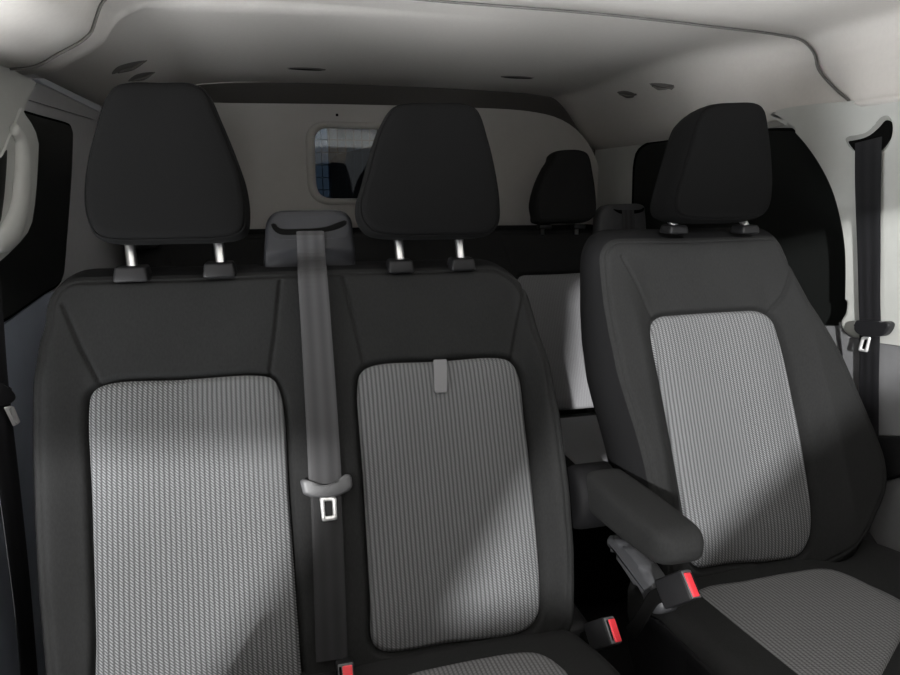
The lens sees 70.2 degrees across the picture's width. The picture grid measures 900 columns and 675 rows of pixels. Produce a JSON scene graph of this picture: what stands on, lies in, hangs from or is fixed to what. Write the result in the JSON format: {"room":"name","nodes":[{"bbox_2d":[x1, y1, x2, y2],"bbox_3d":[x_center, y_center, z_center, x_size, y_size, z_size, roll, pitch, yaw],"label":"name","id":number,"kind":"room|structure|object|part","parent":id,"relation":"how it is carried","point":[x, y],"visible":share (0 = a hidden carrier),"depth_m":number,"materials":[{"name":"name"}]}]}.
{"room":"vehicle interior","nodes":[
{"label":"vehicle interior","id":0,"kind":"room"},
{"bbox_2d":[0,74,125,674],"bbox_3d":[-0.932,0.133,1.646,0.038,1.600,1.727,-3,13,-14],"label":"wall","id":1,"kind":"structure","parent":0,"point":[24,330],"depth_m":1.22,"materials":[{"name":"grey plastic"}]},
{"bbox_2d":[0,282,37,674],"bbox_3d":[-0.691,0.474,1.054,0.023,1.145,0.188,-2,13,-11],"label":"belt","id":2,"kind":"object","parent":1,"relation":"attached to","point":[10,491],"visible":1,"depth_m":1.01,"materials":[{"name":"black fabric"}]},
{"bbox_3d":[-0.689,0.122,1.008,0.004,0.039,0.040,-3,13,-14],"label":"tongue plate","id":3,"kind":"part","parent":2,"relation":"part of","materials":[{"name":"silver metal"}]},
{"bbox_2d":[0,65,38,260],"bbox_3d":[-0.765,-0.280,1.063,0.062,0.358,0.513,-3,13,-14],"label":"trim","id":4,"kind":"structure","parent":1,"relation":"attached to","point":[19,145],"depth_m":1.13,"materials":[{"name":"grey plastic"}]},
{"bbox_3d":[-0.755,-0.260,1.096,0.028,0.217,0.200,-3,13,-14],"label":"grab handle","id":5,"kind":"part","parent":4,"relation":"part of","materials":[{"name":"beige plastic"}]},
{"bbox_2d":[0,110,72,321],"bbox_3d":[-0.843,-0.257,1.285,0.011,0.390,0.683,-3,13,-14],"label":"window","id":6,"kind":"structure","parent":1,"relation":"in","point":[35,267],"depth_m":1.35,"materials":[{"name":"black glass"}]},
{"bbox_2d":[29,83,100,119],"bbox_3d":[-0.940,-0.571,1.576,0.006,0.044,0.649,-3,13,-14],"label":"trim","id":7,"kind":"structure","parent":1,"relation":"attached to","point":[41,94],"depth_m":1.51,"materials":[{"name":"grey plastic"}]},
{"bbox_2d":[33,78,100,111],"bbox_3d":[-0.946,-0.603,1.602,0.012,0.022,0.513,-3,13,-14],"label":"trim","id":8,"kind":"structure","parent":1,"relation":"attached to","point":[42,81],"depth_m":1.55,"materials":[{"name":"grey plastic"}]},
{"bbox_2d":[9,0,849,100],"bbox_3d":[0.006,-0.578,1.245,1.782,0.193,0.181,-3,13,-14],"label":"trim","id":9,"kind":"structure","parent":1,"relation":"attached to","point":[102,2],"depth_m":1.37,"materials":[{"name":"grey plastic"}]},
{"bbox_2d":[327,128,376,197],"bbox_3d":[-0.172,-0.352,3.704,1.000,1.620,0.030,-3,13,-14],"label":"wall","id":10,"kind":"structure","parent":0,"point":[332,131],"depth_m":3.43,"materials":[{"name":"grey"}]},
{"bbox_2d":[214,103,597,414],"bbox_3d":[-0.231,-0.073,2.534,1.829,1.602,0.030,-3,13,-14],"label":"wall","id":11,"kind":"structure","parent":0,"point":[267,140],"depth_m":2.32,"materials":[{"name":"beige plastic"}]},
{"bbox_2d":[305,121,380,204],"bbox_3d":[-0.253,-0.650,2.403,0.564,0.296,0.065,-3,13,-14],"label":"window","id":12,"kind":"structure","parent":11,"relation":"in","point":[310,137],"depth_m":2.33,"materials":[{"name":"grey"}]},
{"bbox_2d":[197,82,594,154],"bbox_3d":[-0.275,-0.669,2.409,1.810,0.620,0.005,-3,13,-14],"label":"trim","id":13,"kind":"structure","parent":11,"relation":"attached to","point":[221,92],"depth_m":2.35,"materials":[{"name":"grey plastic"}]},
{"bbox_2d":[14,0,845,149],"bbox_3d":[-0.117,-0.677,1.747,1.904,0.238,1.310,-3,13,-14],"label":"ceiling","id":14,"kind":"structure","parent":0,"point":[581,62],"depth_m":1.65,"materials":[{"name":"fabric"}]},
{"bbox_2d":[112,60,146,73],"bbox_3d":[-0.806,-0.683,1.608,0.037,0.051,0.107,5,14,20],"label":"coat hook","id":15,"kind":"object","parent":14,"relation":"attached to","point":[131,66],"visible":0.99,"depth_m":1.60,"materials":[{"name":"grey plastic"}]},
{"bbox_2d":[128,72,154,81],"bbox_3d":[-0.841,-0.714,1.745,0.033,0.041,0.093,3,13,12],"label":"coat hook","id":16,"kind":"object","parent":14,"relation":"attached to","point":[142,76],"visible":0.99,"depth_m":1.74,"materials":[{"name":"grey plastic"}]},
{"bbox_2d":[290,67,325,70],"bbox_3d":[-0.435,-0.810,1.921,0.124,0.010,0.044,-3,13,-14],"label":"clip","id":17,"kind":"object","parent":14,"relation":"attached to","point":[294,68],"visible":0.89,"depth_m":1.92,"materials":[{"name":"grey plastic"}]},
{"bbox_2d":[501,76,532,78],"bbox_3d":[0.223,-0.843,2.065,0.124,0.010,0.044,-3,13,-14],"label":"clip","id":18,"kind":"object","parent":14,"relation":"attached to","point":[511,77],"visible":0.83,"depth_m":2.06,"materials":[{"name":"grey plastic"}]},
{"bbox_2d":[617,91,636,97],"bbox_3d":[0.580,-0.798,2.090,0.022,0.032,0.095,-6,14,-23],"label":"coat hook","id":19,"kind":"object","parent":14,"relation":"attached to","point":[626,94],"visible":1,"depth_m":2.09,"materials":[{"name":"grey plastic"}]},
{"bbox_2d":[649,83,673,89],"bbox_3d":[0.636,-0.753,1.912,0.026,0.039,0.102,-6,14,-25],"label":"coat hook","id":20,"kind":"object","parent":14,"relation":"attached to","point":[659,86],"visible":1,"depth_m":1.91,"materials":[{"name":"grey plastic"}]},
{"bbox_2d":[0,0,899,106],"bbox_3d":[0.203,-0.360,0.436,1.868,0.306,1.892,-3,13,-14],"label":"ceiling","id":21,"kind":"structure","parent":0,"point":[856,43],"depth_m":1.31,"materials":[{"name":"fabric"}]},
{"bbox_2d":[577,598,634,674],"bbox_3d":[0.164,1.091,1.143,1.900,0.040,3.900,-3,13,-14],"label":"floor","id":22,"kind":"structure","parent":0,"point":[618,656],"depth_m":1.97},
{"bbox_2d":[33,82,619,674],"bbox_3d":[-0.165,0.348,0.918,0.896,1.429,0.898,-3,13,-14],"label":"seat","id":23,"kind":"object","parent":22,"relation":"on","point":[173,521],"visible":0.98,"depth_m":1.07,"materials":[{"name":"fabric"}]},
{"bbox_3d":[-0.542,-0.154,1.086,0.017,0.088,0.039,-5,14,-22],"label":"head restraint post","id":24,"kind":"part","parent":23,"relation":"part of","materials":[{"name":"metal"}]},
{"bbox_3d":[-0.410,0.335,1.036,0.307,0.506,0.200,-3,13,-14],"label":"insert panel","id":25,"kind":"part","parent":23,"relation":"part of","materials":[{"name":"grey fabric"}]},
{"bbox_3d":[-0.405,-0.164,1.120,0.017,0.090,0.039,-6,14,-24],"label":"head restraint post","id":26,"kind":"part","parent":23,"relation":"part of","materials":[{"name":"metal"}]},
{"bbox_3d":[-0.232,0.228,1.143,0.888,0.688,0.388,-3,13,-14],"label":"panel","id":27,"kind":"part","parent":23,"relation":"part of","materials":[{"name":"black fabric"}]},
{"bbox_2d":[296,231,351,661],"bbox_3d":[-0.219,0.159,1.099,0.084,0.666,0.314,-3,13,-14],"label":"belt","id":28,"kind":"object","parent":23,"relation":"attached to","point":[322,430],"visible":1,"depth_m":1.07,"materials":[{"name":"grey fabric"}]},
{"bbox_3d":[-0.200,0.282,1.053,0.027,0.037,0.019,-3,13,-14],"label":"tongue plate","id":29,"kind":"part","parent":28,"relation":"part of","materials":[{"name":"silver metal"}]},
{"bbox_2d":[335,657,354,674],"bbox_3d":[-0.168,0.537,1.018,0.030,0.072,0.072,-3,13,-14],"label":"buckle","id":30,"kind":"object","parent":23,"relation":"attached to","point":[345,666],"visible":1,"depth_m":0.99,"materials":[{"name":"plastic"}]},
{"bbox_3d":[-0.161,0.522,0.989,0.023,0.029,0.018,-3,13,-14],"label":"plate","id":31,"kind":"part","parent":30,"relation":"part of","materials":[{"name":"red plastic"}]},
{"bbox_3d":[-0.097,-0.180,1.197,0.017,0.084,0.038,-5,14,-21],"label":"head restraint post","id":32,"kind":"part","parent":23,"relation":"part of","materials":[{"name":"metal"}]},
{"bbox_3d":[-0.002,0.286,1.138,0.312,0.459,0.192,-3,13,-14],"label":"insert panel","id":33,"kind":"part","parent":23,"relation":"part of","materials":[{"name":"grey fabric"}]},
{"bbox_3d":[0.017,-0.187,1.226,0.017,0.088,0.038,-5,14,-20],"label":"head restraint post","id":34,"kind":"part","parent":23,"relation":"part of","materials":[{"name":"metal"}]},
{"bbox_2d":[301,630,619,674],"bbox_3d":[-0.114,0.635,0.817,0.862,0.213,0.558,-3,13,-14],"label":"seat cushion","id":35,"kind":"object","parent":23,"relation":"on","point":[372,652],"depth_m":1.06,"materials":[{"name":"fabric"}]},
{"bbox_2d":[579,616,621,650],"bbox_3d":[0.243,0.515,1.087,0.039,0.121,0.105,-9,16,-33],"label":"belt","id":36,"kind":"object","parent":23,"relation":"attached to","point":[601,633],"visible":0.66,"depth_m":1.05,"materials":[{"name":"black plastic"}]},
{"bbox_3d":[0.267,0.480,1.050,0.022,0.034,0.036,-3,13,-14],"label":"plate","id":37,"kind":"part","parent":36,"relation":"part of","materials":[{"name":"red plastic"}]},
{"bbox_2d":[136,150,645,606],"bbox_3d":[-0.083,0.122,1.970,1.715,1.395,0.787,-3,13,-14],"label":"seat","id":38,"kind":"object","parent":22,"relation":"on","point":[544,257],"visible":0.22,"depth_m":2.20,"materials":[{"name":"fabric"}]},
{"bbox_3d":[-0.166,-0.037,2.168,1.667,0.653,0.303,-3,13,-14],"label":"panel","id":39,"kind":"part","parent":38,"relation":"part of","materials":[{"name":"black plastic"}]},
{"bbox_3d":[0.398,0.014,2.251,0.309,0.460,0.160,-3,13,-14],"label":"insert panel","id":40,"kind":"part","parent":38,"relation":"part of","materials":[{"name":"grey fabric"}]},
{"bbox_2d":[560,412,595,466],"bbox_3d":[-0.060,0.422,1.904,1.620,0.150,0.520,-3,13,-14],"label":"seat cushion","id":41,"kind":"object","parent":38,"relation":"on","point":[578,430],"depth_m":2.01,"materials":[{"name":"fabric"}]},
{"bbox_3d":[-0.070,0.648,1.996,1.500,0.360,0.360,-3,13,-14],"label":"seat","id":42,"kind":"part","parent":38,"relation":"part of","materials":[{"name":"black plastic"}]},
{"bbox_2d":[622,210,634,228],"bbox_3d":[0.644,-0.149,2.297,0.094,0.607,0.188,-1,13,-3],"label":"belt","id":43,"kind":"object","parent":38,"relation":"attached to","point":[628,220],"visible":0.06,"depth_m":2.23,"materials":[{"name":"black fabric"}]},
{"bbox_2d":[567,102,899,674],"bbox_3d":[0.598,0.291,1.139,0.700,1.420,0.899,-3,13,-14],"label":"seat","id":44,"kind":"object","parent":22,"relation":"on","point":[744,453],"visible":0.99,"depth_m":1.26,"materials":[{"name":"fabric"}]},
{"bbox_3d":[0.316,0.304,1.078,0.093,0.084,0.275,-3,13,-14],"label":"armrest","id":45,"kind":"part","parent":44,"relation":"part of","materials":[{"name":"fabric"}]},
{"bbox_2d":[626,569,700,638],"bbox_3d":[0.355,0.448,1.070,0.118,0.155,0.044,10,16,38],"label":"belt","id":46,"kind":"object","parent":44,"relation":"attached to","point":[678,588],"visible":1,"depth_m":1.04,"materials":[{"name":"black plastic"}]},
{"bbox_3d":[0.388,0.397,1.031,0.024,0.038,0.039,-4,14,-18],"label":"plate","id":47,"kind":"part","parent":46,"relation":"part of","materials":[{"name":"red plastic"}]},
{"bbox_3d":[0.566,0.200,1.300,0.306,0.473,0.199,-3,13,-14],"label":"insert panel","id":48,"kind":"part","parent":44,"relation":"part of","materials":[{"name":"grey fabric"}]},
{"bbox_3d":[0.579,0.137,1.354,0.616,0.709,0.416,-3,13,-14],"label":"panel","id":49,"kind":"part","parent":44,"relation":"part of","materials":[{"name":"black fabric"}]},
{"bbox_3d":[0.624,-0.254,1.370,0.015,0.039,0.035,-10,16,-36],"label":"head restraint post","id":50,"kind":"part","parent":44,"relation":"part of","materials":[{"name":"metal"}]},
{"bbox_2d":[627,539,899,674],"bbox_3d":[0.675,0.530,1.047,0.585,0.206,0.583,-3,13,-14],"label":"seat cushion","id":51,"kind":"object","parent":44,"relation":"on","point":[765,606],"depth_m":1.11,"materials":[{"name":"fabric"}]},
{"bbox_2d":[586,125,791,412],"bbox_3d":[0.769,0.007,2.149,0.030,1.620,1.570,-3,13,-14],"label":"wall","id":52,"kind":"structure","parent":0,"point":[615,165],"depth_m":2.47,"materials":[{"name":"beige plastic"}]},
{"bbox_2d":[632,128,846,325],"bbox_3d":[0.800,-0.297,1.879,0.010,0.591,1.067,-3,13,-14],"label":"window","id":53,"kind":"structure","parent":52,"relation":"in","point":[802,214],"depth_m":1.58,"materials":[{"name":"black glass"}]},
{"bbox_2d":[771,100,899,345],"bbox_3d":[0.907,-0.250,1.361,0.056,0.512,0.667,-3,13,-14],"label":"trim","id":54,"kind":"structure","parent":52,"relation":"attached to","point":[831,131],"depth_m":1.39,"materials":[{"name":"grey plastic"}]},
{"bbox_2d":[825,326,868,531],"bbox_3d":[0.905,0.273,1.521,0.020,0.611,0.260,-3,13,-14],"label":"trim","id":55,"kind":"structure","parent":52,"relation":"attached to","point":[834,331],"depth_m":1.48,"materials":[{"name":"grey plastic"}]},
{"bbox_2d":[839,322,899,436],"bbox_3d":[0.950,0.127,1.300,0.040,0.247,0.394,-3,13,-14],"label":"trim","id":56,"kind":"structure","parent":52,"relation":"attached to","point":[889,356],"depth_m":1.35,"materials":[{"name":"grey plastic"}]},
{"bbox_2d":[849,120,892,149],"bbox_3d":[0.878,-0.418,1.338,0.008,0.062,0.099,-3,13,-14],"label":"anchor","id":57,"kind":"object","parent":52,"relation":"attached to","point":[859,130],"depth_m":1.33,"materials":[{"name":"black plastic"}]},
{"bbox_2d":[854,137,894,436],"bbox_3d":[0.881,-0.053,1.359,0.019,0.720,0.175,-3,13,-14],"label":"belt","id":58,"kind":"object","parent":52,"relation":"attached to","point":[869,326],"visible":0.85,"depth_m":1.35,"materials":[{"name":"black fabric"}]},
{"bbox_3d":[0.882,0.014,1.363,0.004,0.035,0.024,-3,13,-14],"label":"tongue plate","id":59,"kind":"part","parent":58,"relation":"part of","materials":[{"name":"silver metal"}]},
{"bbox_2d":[869,477,899,551],"bbox_3d":[0.974,0.384,1.250,0.050,0.256,0.301,-3,13,-14],"label":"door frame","id":60,"kind":"structure","parent":52,"relation":"attached to","point":[885,527],"depth_m":1.34,"materials":[{"name":"black plastic"}]},
{"bbox_2d":[877,436,899,479],"bbox_3d":[0.952,0.270,1.273,0.050,0.188,0.328,-3,13,-14],"label":"trim","id":61,"kind":"structure","parent":52,"relation":"attached to","point":[890,445],"depth_m":1.32,"materials":[{"name":"black plastic"}]},
{"bbox_3d":[-1.020,-0.129,3.532,0.750,1.262,0.030,-3,13,-14],"label":"wall","id":62,"kind":"structure","parent":0,"visible":0},
{"bbox_2d":[315,128,328,196],"bbox_3d":[-1.019,-0.917,3.347,0.750,0.358,0.004,-3,13,-14],"label":"window","id":63,"kind":"structure","parent":62,"relation":"in","point":[323,131],"depth_m":3.43,"materials":[{"name":"clear glass"}]},
{"bbox_3d":[-0.395,0.571,3.260,1.750,0.020,1.100,-3,13,-14],"label":"floor","id":64,"kind":"structure","parent":0,"visible":0},
{"bbox_2d":[331,146,371,197],"bbox_3d":[-0.293,-0.114,2.874,0.423,1.488,0.020,-3,13,-14],"label":"guard","id":65,"kind":"object","parent":64,"relation":"on","point":[350,156],"visible":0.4,"depth_m":2.69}
]}

